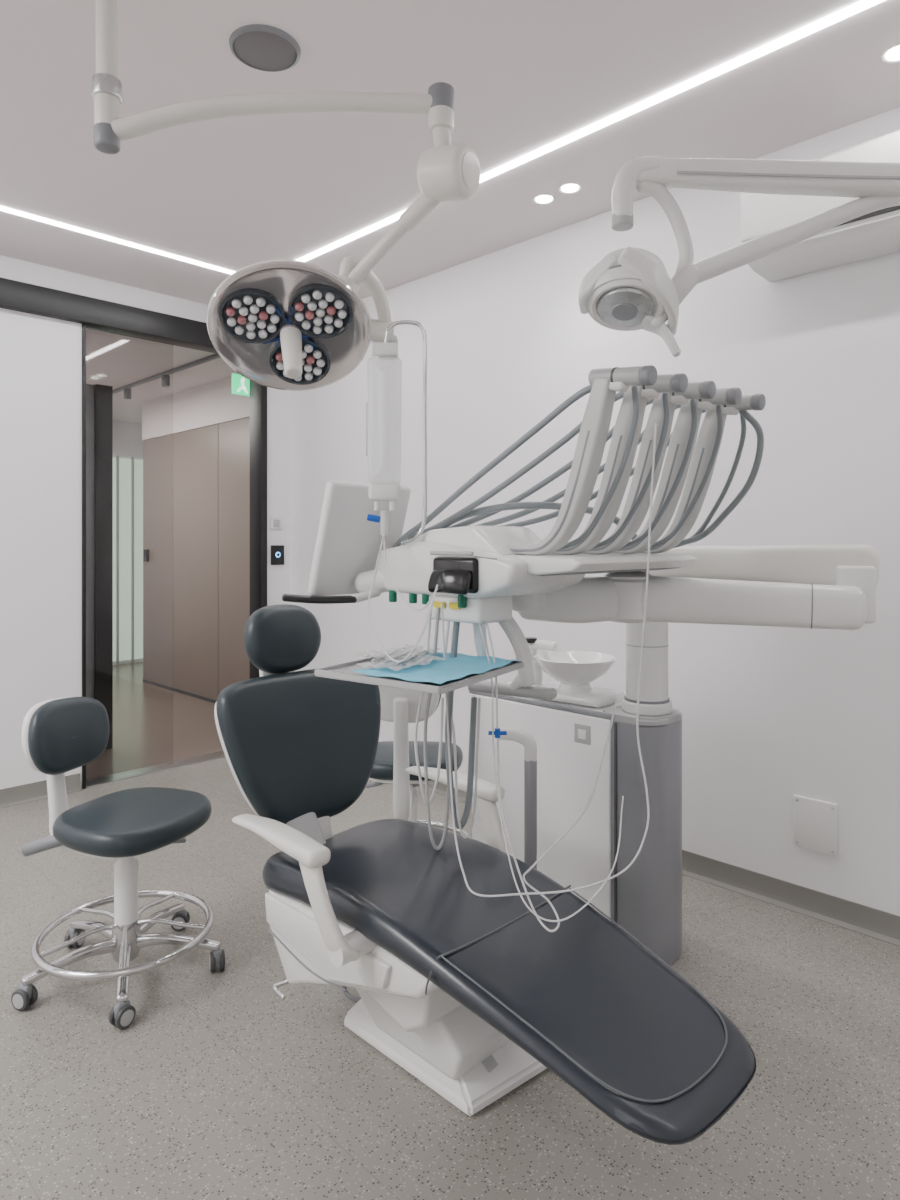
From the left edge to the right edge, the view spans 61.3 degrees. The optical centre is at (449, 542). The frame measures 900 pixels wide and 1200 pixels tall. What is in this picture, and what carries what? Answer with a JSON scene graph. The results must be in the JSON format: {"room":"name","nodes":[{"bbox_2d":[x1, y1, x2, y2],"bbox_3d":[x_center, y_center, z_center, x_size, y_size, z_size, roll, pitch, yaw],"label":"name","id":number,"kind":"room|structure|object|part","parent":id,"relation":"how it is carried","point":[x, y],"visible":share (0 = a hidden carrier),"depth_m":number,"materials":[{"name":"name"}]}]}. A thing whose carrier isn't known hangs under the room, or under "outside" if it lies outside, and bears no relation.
{"room":"dental clinic","nodes":[
{"label":"dental clinic","id":0,"kind":"room"},
{"bbox_2d":[113,420,142,664],"bbox_3d":[-3.975,-0.010,7.717,0.100,2.620,3.800,0,0,45],"label":"wall","id":1,"kind":"structure","parent":0,"point":[127,436],"depth_m":8.16,"materials":[{"name":"white paint"}]},
{"bbox_2d":[113,458,142,660],"bbox_3d":[-3.342,0.175,8.251,0.030,2.150,0.850,0,0,45],"label":"window","id":2,"kind":"structure","parent":1,"relation":"in","point":[124,464],"depth_m":8.11,"materials":[{"name":"grey glass"}]},
{"bbox_2d":[0,255,290,788],"bbox_3d":[-2.790,-0.060,3.252,0.120,2.720,5.110,0,0,45],"label":"wall","id":3,"kind":"structure","parent":0,"point":[41,356],"depth_m":3.89,"materials":[{"name":"white paint"}]},
{"bbox_2d":[0,773,81,808],"bbox_3d":[-3.238,1.258,2.692,0.030,0.085,3.683,0,0,45],"label":"baseboard","id":4,"kind":"structure","parent":3,"relation":"attached to","point":[35,791],"depth_m":3.83,"materials":[{"name":"grey plastic"}]},
{"bbox_2d":[82,324,85,788],"bbox_3d":[-1.980,0.070,4.064,0.132,2.460,0.018,0,0,45],"label":"door frame","id":5,"kind":"structure","parent":3,"relation":"attached to","point":[83,325],"depth_m":4.02,"materials":[{"name":"black metal"}]},
{"bbox_2d":[0,277,217,353],"bbox_3d":[-2.867,-1.228,3.114,0.125,0.137,4.805,0,0,45],"label":"header track","id":6,"kind":"object","parent":3,"relation":"attached to","point":[97,314],"visible":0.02,"depth_m":4.07,"materials":[{"name":"black metal"}]},
{"bbox_2d":[232,373,249,395],"bbox_3d":[-1.313,-1.030,4.998,0.025,0.130,0.260,0,0,45],"label":"exit sign","id":7,"kind":"object","parent":3,"relation":"attached to","point":[240,384],"visible":0.52,"depth_m":4.94,"materials":[{"name":"green plastic"}]},
{"bbox_2d":[250,380,266,678],"bbox_3d":[-1.218,0.070,4.830,0.140,2.460,0.045,0,0,45],"label":"door frame","id":8,"kind":"structure","parent":3,"relation":"attached to","point":[258,393],"depth_m":4.79,"materials":[{"name":"black metal"}]},
{"bbox_2d":[270,517,281,529],"bbox_3d":[-1.112,-0.125,4.859,0.011,0.080,0.085,0,0,45],"label":"light switch","id":9,"kind":"object","parent":3,"relation":"attached to","point":[275,522],"visible":1,"depth_m":4.85,"materials":[{"name":"white plastic"}]},
{"bbox_2d":[271,545,283,564],"bbox_3d":[-1.103,0.077,4.865,0.016,0.125,0.095,0,0,45],"label":"light switch","id":10,"kind":"object","parent":3,"relation":"attached to","point":[277,551],"visible":1,"depth_m":4.86,"materials":[{"name":"black plastic"}]},
{"bbox_2d":[86,328,238,423],"bbox_3d":[-2.633,-1.350,6.322,3.970,0.100,3.900,0,0,45],"label":"ceiling","id":11,"kind":"structure","parent":0,"point":[115,360],"depth_m":5.66,"materials":[{"name":"white paint"}]},
{"bbox_2d":[113,354,219,398],"bbox_3d":[-2.519,-1.245,6.132,3.000,0.110,0.060,0,0,45],"label":"track light","id":12,"kind":"object","parent":11,"relation":"attached to","point":[165,378],"visible":0.82,"depth_m":5.76,"materials":[{"name":"grey plastic"}]},
{"bbox_2d":[142,377,249,439],"bbox_3d":[-1.876,-1.140,6.186,2.700,0.360,0.110,0,0,45],"label":"bulkhead","id":13,"kind":"object","parent":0,"point":[212,403],"visible":0.43,"depth_m":6.37,"materials":[{"name":"white paint"}]},
{"bbox_2d":[143,417,249,699],"bbox_3d":[-1.872,0.170,6.189,2.700,2.260,0.100,0,0,45],"label":"doors","id":14,"kind":"structure","parent":0,"point":[196,482],"depth_m":6.36,"materials":[{"name":"brown wood"}]},
{"bbox_2d":[143,549,148,560],"bbox_3d":[-2.811,0.115,7.032,0.080,0.110,0.020,0,0,45],"label":"reader","id":15,"kind":"object","parent":14,"relation":"attached to","point":[145,551],"visible":1,"depth_m":7.02,"materials":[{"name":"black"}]},
{"bbox_2d":[143,679,216,702],"bbox_3d":[-1.909,1.285,6.152,2.700,0.030,0.005,0,0,45],"label":"baseboard","id":16,"kind":"structure","parent":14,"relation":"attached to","point":[144,680],"depth_m":6.56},
{"bbox_2d":[0,662,899,1199],"bbox_3d":[-1.506,1.348,3.172,10.600,0.104,6.800,0,0,45],"label":"floor","id":17,"kind":"structure","parent":0,"point":[219,1086],"depth_m":1.88,"materials":[{"name":"stone"}]},
{"bbox_2d":[86,384,112,748],"bbox_3d":[-2.546,0.155,4.438,0.080,2.290,1.100,0,0,45],"label":"door frame","id":18,"kind":"structure","parent":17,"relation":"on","point":[99,398],"depth_m":4.75,"materials":[{"name":"black metal"},{"name":"dark glass"}]},
{"bbox_3d":[-2.585,0.155,4.406,0.030,2.290,1.000,0,0,45],"label":"screen panel","id":19,"kind":"part","parent":18,"relation":"part of","materials":[{"name":"grey plastic"}]},
{"bbox_2d":[116,456,118,665],"bbox_3d":[-3.518,0.190,8.037,0.040,2.220,0.018,0,0,45],"label":"mullion","id":20,"kind":"object","parent":17,"relation":"on","point":[117,457],"visible":1,"depth_m":8.03,"materials":[{"name":"grey plastic"}]},
{"bbox_2d":[11,697,224,1029],"bbox_3d":[-1.011,0.897,2.308,0.603,0.806,0.568,0,0,45],"label":"stool","id":21,"kind":"object","parent":17,"relation":"on","point":[59,736],"visible":1,"depth_m":2.28,"materials":[{"name":"grey leather"}]},
{"bbox_2d":[17,983,31,998],"bbox_3d":[-1.191,1.256,2.129,0.040,0.045,0.024,0,0,18],"label":"caster","id":22,"kind":"object","parent":21,"relation":"attached to","point":[24,990],"depth_m":2.12,"materials":[{"name":"grey plastic"}]},
{"bbox_3d":[-1.260,0.935,2.360,0.130,0.073,0.040,0,0,0],"label":"tilt knob","id":23,"kind":"part","parent":21,"relation":"part of","materials":[{"name":"grey plastic"}]},
{"bbox_3d":[-1.170,0.789,2.383,0.241,0.343,0.060,0,0,25],"label":"stem","id":24,"kind":"part","parent":21,"relation":"part of","materials":[{"name":"white plastic"}]},
{"bbox_3d":[-1.095,1.213,2.205,0.263,0.054,0.036,0,0,-40],"label":"leg","id":25,"kind":"part","parent":21,"relation":"part of","materials":[{"name":"silver metal"}]},
{"bbox_2d":[69,928,77,938],"bbox_3d":[-1.208,1.256,2.448,0.024,0.045,0.040,0,0,7],"label":"caster","id":26,"kind":"object","parent":21,"relation":"attached to","point":[73,932],"depth_m":2.43,"materials":[{"name":"grey plastic"}]},
{"bbox_3d":[-1.104,1.213,2.382,0.263,0.054,0.036,0,0,34],"label":"leg","id":27,"kind":"part","parent":21,"relation":"part of","materials":[{"name":"silver metal"}]},
{"bbox_2d":[114,1000,129,1018],"bbox_3d":[-0.882,1.256,2.046,0.024,0.045,0.040,0,0,33],"label":"caster","id":28,"kind":"object","parent":21,"relation":"attached to","point":[122,1007],"depth_m":2.03,"materials":[{"name":"grey plastic"}]},
{"bbox_3d":[-0.928,1.213,2.160,0.036,0.054,0.263,0,0,-20],"label":"leg","id":29,"kind":"part","parent":21,"relation":"part of","materials":[{"name":"silver metal"}]},
{"bbox_3d":[-0.943,1.213,2.444,0.036,0.054,0.263,0,0,14],"label":"leg","id":30,"kind":"part","parent":21,"relation":"part of","materials":[{"name":"silver metal"}]},
{"bbox_3d":[-0.831,1.213,2.306,0.263,0.054,0.036,0,0,-2],"label":"leg","id":31,"kind":"part","parent":21,"relation":"part of","materials":[{"name":"silver metal"}]},
{"bbox_2d":[174,908,186,915],"bbox_3d":[-0.910,1.256,2.563,0.040,0.045,0.024,0,0,-8],"label":"caster","id":32,"kind":"object","parent":21,"relation":"attached to","point":[180,911],"depth_m":2.55,"materials":[{"name":"grey plastic"}]},
{"bbox_2d":[213,947,221,964],"bbox_3d":[-0.708,1.256,2.314,0.024,0.045,0.040,0,0,-19],"label":"caster","id":33,"kind":"object","parent":21,"relation":"attached to","point":[217,951],"depth_m":2.30,"materials":[{"name":"grey plastic"}]},
{"bbox_2d":[131,457,133,663],"bbox_3d":[-3.406,0.190,8.151,0.040,2.220,0.018,0,0,45],"label":"mullion","id":34,"kind":"object","parent":17,"relation":"on","point":[132,458],"visible":1,"depth_m":8.14,"materials":[{"name":"grey plastic"}]},
{"bbox_2d":[86,751,224,786],"bbox_3d":[-1.605,1.297,4.452,0.120,0.006,1.037,0,0,45],"label":"threshold","id":35,"kind":"object","parent":17,"relation":"on","point":[217,755],"visible":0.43,"depth_m":4.34,"materials":[{"name":"silver metal"}]},
{"bbox_2d":[366,686,470,837],"bbox_3d":[-0.172,0.857,2.938,0.591,0.885,0.583,0,0,45],"label":"stool","id":36,"kind":"object","parent":17,"relation":"on","point":[399,707],"visible":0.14,"depth_m":2.66,"materials":[{"name":"white plastic"}]},
{"bbox_3d":[-0.165,0.758,2.742,0.060,0.441,0.241,0,0,3],"label":"stem","id":37,"kind":"part","parent":36,"relation":"part of","materials":[{"name":"white plastic"}]},
{"bbox_2d":[214,604,755,1144],"bbox_3d":[-0.029,0.744,1.863,0.674,1.112,1.446,0,0,-44],"label":"dental chair","id":38,"kind":"object","parent":17,"relation":"on","point":[468,993],"visible":0.94,"depth_m":1.77,"materials":[{"name":"grey leather"}]},
{"bbox_3d":[-0.527,0.391,2.338,0.071,0.152,0.111,0,0,45],"label":"headrest stem","id":39,"kind":"part","parent":38,"relation":"part of","materials":[{"name":"white plastic"}]},
{"bbox_3d":[-0.443,1.173,2.008,0.060,0.036,0.036,0,0,45],"label":"foot switch rod","id":40,"kind":"part","parent":38,"relation":"part of","materials":[{"name":"silver metal"}]},
{"bbox_3d":[-0.415,0.706,1.830,0.370,0.043,0.072,0,0,45],"label":"armrest","id":41,"kind":"part","parent":38,"relation":"part of","materials":[{"name":"white plastic"}]},
{"bbox_3d":[-0.438,0.605,2.265,0.182,0.428,0.554,0,0,45],"label":"backrest","id":42,"kind":"part","parent":38,"relation":"part of","materials":[{"name":"grey leather"}]},
{"bbox_3d":[-0.062,1.074,1.944,0.334,0.148,0.300,0,0,45],"label":"lift arm","id":43,"kind":"part","parent":38,"relation":"part of","materials":[{"name":"white plastic"}]},
{"bbox_3d":[-0.062,1.143,1.972,0.452,0.205,0.220,0,0,45],"label":"lift arm","id":44,"kind":"part","parent":38,"relation":"part of","materials":[{"name":"white plastic"}]},
{"bbox_3d":[0.008,0.706,2.259,0.370,0.043,0.072,0,0,45],"label":"armrest","id":45,"kind":"part","parent":38,"relation":"part of","materials":[{"name":"white plastic"}]},
{"bbox_3d":[0.057,0.929,1.812,1.256,0.213,0.493,0,0,45],"label":"seat and legrest","id":46,"kind":"part","parent":38,"relation":"part of","materials":[{"name":"grey leather"}]},
{"bbox_2d":[282,365,879,966],"bbox_3d":[0.275,0.454,2.077,1.324,1.691,1.237,0,0,45],"label":"dental delivery unit","id":47,"kind":"object","parent":17,"relation":"on","point":[552,748],"visible":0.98,"depth_m":2.05,"materials":[{"name":"white plastic"}]},
{"bbox_3d":[-0.350,0.149,2.040,0.197,0.027,0.044,0,0,-13],"label":"black handle","id":48,"kind":"part","parent":47,"relation":"part of","materials":[{"name":"black"}]},
{"bbox_2d":[307,481,410,595],"bbox_3d":[-0.215,-0.008,2.095,0.220,0.313,0.285,0,0,45],"label":"monitor","id":49,"kind":"object","parent":47,"relation":"on","point":[347,546],"depth_m":2.07,"materials":[{"name":"white plastic"}]},
{"bbox_2d":[327,653,513,685],"bbox_3d":[-0.068,0.309,1.860,0.370,0.008,0.430,0,0,31],"label":"tray","id":50,"kind":"object","parent":47,"relation":"on","point":[460,669],"depth_m":1.75,"materials":[{"name":"silver metal"}]},
{"bbox_2d":[350,652,516,683],"bbox_3d":[-0.024,0.294,1.825,0.259,0.008,0.416,0,0,31],"label":"drape","id":51,"kind":"object","parent":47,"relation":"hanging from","point":[429,668],"depth_m":1.78,"materials":[{"name":"teal paper"}]},
{"bbox_3d":[0.022,0.260,1.927,0.215,0.182,0.052,0,0,-40],"label":"tray arm","id":52,"kind":"part","parent":47,"relation":"part of","materials":[{"name":"white plastic"}]},
{"bbox_2d":[366,320,656,931],"bbox_3d":[0.124,0.121,1.825,0.675,1.415,0.426,0,0,-2],"label":"hoses","id":53,"kind":"object","parent":47,"relation":"attached to","point":[377,491],"visible":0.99,"depth_m":1.85,"materials":[{"name":"white plastic"}]},
{"bbox_3d":[-0.219,-0.300,2.000,0.003,0.142,0.004,0,0,-30],"label":"bead chain","id":54,"kind":"part","parent":53,"relation":"part of","materials":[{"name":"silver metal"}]},
{"bbox_3d":[-0.115,-0.291,2.000,0.110,0.592,0.011,0,0,0],"label":"hook rod","id":55,"kind":"part","parent":53,"relation":"part of","materials":[{"name":"silver metal"}]},
{"bbox_3d":[0.115,0.460,1.840,0.014,0.022,0.014,0,0,45],"label":"stopcock lever","id":56,"kind":"part","parent":53,"relation":"part of","materials":[{"name":"blue plastic"}]},
{"bbox_3d":[0.136,0.259,2.082,0.186,0.268,0.064,0,0,17],"label":"assistant arm","id":57,"kind":"part","parent":47,"relation":"part of","materials":[{"name":"white plastic"}]},
{"bbox_3d":[0.294,0.892,2.590,0.590,0.675,0.015,0,0,45],"label":"panel","id":58,"kind":"part","parent":47,"relation":"part of","materials":[{"name":"white"}]},
{"bbox_3d":[0.327,0.397,2.684,0.129,0.109,0.033,0,0,45],"label":"filler spout","id":59,"kind":"part","parent":47,"relation":"part of","materials":[{"name":"white plastic"}]},
{"bbox_3d":[0.236,-0.173,1.798,0.354,0.405,0.048,0,0,45],"label":"whip arm","id":60,"kind":"part","parent":47,"relation":"part of","materials":[{"name":"grey plastic"}]},
{"bbox_2d":[533,651,616,684],"bbox_3d":[0.425,0.433,2.587,0.282,0.094,0.282,0,0,45],"label":"bowl","id":61,"kind":"object","parent":47,"relation":"on","point":[566,667],"depth_m":2.53,"materials":[{"name":"white ceramic"}]},
{"bbox_3d":[0.325,-0.173,1.874,0.354,0.405,0.048,0,0,45],"label":"whip arm","id":62,"kind":"part","parent":47,"relation":"part of","materials":[{"name":"grey plastic"}]},
{"bbox_3d":[0.414,-0.173,1.950,0.354,0.405,0.048,0,0,45],"label":"whip arm","id":63,"kind":"part","parent":47,"relation":"part of","materials":[{"name":"grey plastic"}]},
{"bbox_3d":[0.627,0.315,2.422,0.132,0.370,0.132,0,0,45],"label":"post","id":64,"kind":"part","parent":47,"relation":"part of","materials":[{"name":"white plastic"}]},
{"bbox_3d":[0.504,-0.173,2.026,0.354,0.405,0.048,0,0,45],"label":"whip arm","id":65,"kind":"part","parent":47,"relation":"part of","materials":[{"name":"grey plastic"}]},
{"bbox_3d":[0.593,-0.173,2.103,0.354,0.405,0.048,0,0,45],"label":"whip arm","id":66,"kind":"part","parent":47,"relation":"part of","materials":[{"name":"grey plastic"}]},
{"bbox_3d":[0.772,0.156,2.067,0.640,0.134,0.110,0,0,21],"label":"arm","id":67,"kind":"part","parent":47,"relation":"part of","materials":[{"name":"white plastic"}]},
{"bbox_3d":[0.877,0.068,2.248,0.702,0.128,0.127,0,0,42],"label":"arm","id":68,"kind":"part","parent":47,"relation":"part of","materials":[{"name":"white plastic"}]},
{"bbox_2d":[0,0,899,304],"bbox_3d":[-0.579,-1.470,0.986,6.210,0.100,4.990,0,0,45],"label":"ceiling","id":69,"kind":"structure","parent":0,"point":[234,194],"depth_m":2.51,"materials":[{"name":"white paint"}]},
{"bbox_2d":[0,206,234,273],"bbox_3d":[-1.519,-1.418,3.594,0.047,0.008,1.090,0,0,45],"label":"recessed light","id":70,"kind":"object","parent":69,"relation":"in","point":[5,209],"depth_m":3.54,"materials":[{"name":"white plastic"}]},
{"bbox_2d":[229,24,300,71],"bbox_3d":[-0.530,-1.414,2.180,0.200,0.012,0.200,0,0,45],"label":"ceiling speaker","id":71,"kind":"object","parent":69,"relation":"in","point":[261,47],"depth_m":2.16},
{"bbox_2d":[92,0,479,390],"bbox_3d":[-0.455,-0.929,2.009,1.015,0.981,0.532,0,0,-10],"label":"light","id":72,"kind":"object","parent":69,"relation":"hanging from","point":[291,325],"visible":0.98,"depth_m":1.96,"materials":[{"name":"white metal"}]},
{"bbox_3d":[-0.419,-1.035,1.852,0.826,0.166,0.053,0,0,-7],"label":"horizontal arm","id":73,"kind":"part","parent":72,"relation":"part of","materials":[{"name":"white metal"}]},
{"bbox_3d":[-0.430,-0.514,2.054,0.059,0.150,0.117,0,0,-12],"label":"sterile handle","id":74,"kind":"part","parent":72,"relation":"part of","materials":[{"name":"white plastic"}]},
{"bbox_3d":[-0.156,-0.788,1.979,0.308,0.239,0.041,0,0,26],"label":"arm","id":75,"kind":"part","parent":72,"relation":"part of","materials":[{"name":"white metal"}]},
{"bbox_2d":[297,211,403,261],"bbox_3d":[-0.470,-1.418,3.534,0.797,0.008,0.041,0,0,45],"label":"recessed light","id":76,"kind":"object","parent":69,"relation":"in","point":[389,220],"depth_m":3.52,"materials":[{"name":"white plastic"}]},
{"bbox_2d":[533,194,554,204],"bbox_3d":[0.388,-1.419,3.137,0.092,0.006,0.092,0,0,45],"label":"recessed light","id":77,"kind":"object","parent":69,"relation":"in","point":[542,199],"visible":1,"depth_m":3.13,"materials":[{"name":"white plastic"}]},
{"bbox_2d":[558,183,581,193],"bbox_3d":[0.480,-1.419,3.040,0.092,0.006,0.092,0,0,45],"label":"recessed light","id":78,"kind":"object","parent":69,"relation":"in","point":[567,188],"visible":1,"depth_m":3.04,"materials":[{"name":"white plastic"}]},
{"bbox_2d":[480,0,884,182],"bbox_3d":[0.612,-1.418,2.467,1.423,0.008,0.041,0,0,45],"label":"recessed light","id":79,"kind":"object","parent":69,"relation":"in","point":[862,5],"depth_m":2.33,"materials":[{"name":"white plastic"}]},
{"bbox_2d":[578,156,899,356],"bbox_3d":[0.840,-0.922,1.708,1.100,0.995,0.200,0,0,2],"label":"light","id":80,"kind":"object","parent":69,"relation":"hanging from","point":[629,288],"visible":1,"depth_m":1.68,"materials":[{"name":"white plastic"}]},
{"bbox_3d":[0.396,-0.531,1.719,0.126,0.055,0.119,0,0,45],"label":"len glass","id":81,"kind":"part","parent":80,"relation":"part of","materials":[{"name":"silver metal"}]},
{"bbox_3d":[0.484,-0.475,1.750,0.086,0.100,0.059,0,0,2],"label":"grip handle","id":82,"kind":"part","parent":80,"relation":"part of","materials":[{"name":"white plastic"}]},
{"bbox_3d":[0.863,-0.811,1.700,0.917,0.089,0.060,0,0,0],"label":"arm","id":83,"kind":"part","parent":80,"relation":"part of","materials":[{"name":"white plastic"}]},
{"bbox_3d":[0.793,-0.694,1.720,0.540,0.226,0.047,0,0,0],"label":"arm","id":84,"kind":"part","parent":80,"relation":"part of","materials":[{"name":"white plastic"}]},
{"bbox_2d":[881,43,899,62],"bbox_3d":[1.300,-1.419,2.200,0.092,0.006,0.092,0,0,45],"label":"recessed light","id":85,"kind":"object","parent":69,"relation":"in","point":[892,54],"visible":1,"depth_m":2.21,"materials":[{"name":"white plastic"}]},
{"bbox_2d":[291,107,899,915],"bbox_3d":[1.216,-0.060,2.805,6.210,2.720,0.120,0,0,45],"label":"wall","id":86,"kind":"structure","parent":0,"point":[771,715],"depth_m":2.89,"materials":[{"name":"white paint"}]},
{"bbox_2d":[416,782,899,946],"bbox_3d":[1.163,1.258,2.751,6.210,0.085,0.030,0,0,45],"label":"baseboard","id":87,"kind":"structure","parent":86,"relation":"attached to","point":[884,926],"depth_m":2.71,"materials":[{"name":"grey plastic"}]},
{"bbox_2d":[793,795,837,856],"bbox_3d":[1.274,0.985,2.652,0.148,0.180,0.015,0,0,45],"label":"plate","id":88,"kind":"object","parent":86,"relation":"attached to","point":[815,822],"visible":1,"depth_m":2.65,"materials":[{"name":"white plastic"}]},
{"bbox_2d":[741,130,899,281],"bbox_3d":[1.399,-1.101,2.372,0.904,0.309,0.234,0,0,45],"label":"air conditioner","id":89,"kind":"object","parent":86,"relation":"attached to","point":[876,233],"visible":0.53,"depth_m":2.47,"materials":[{"name":"white plastic"}]}
]}

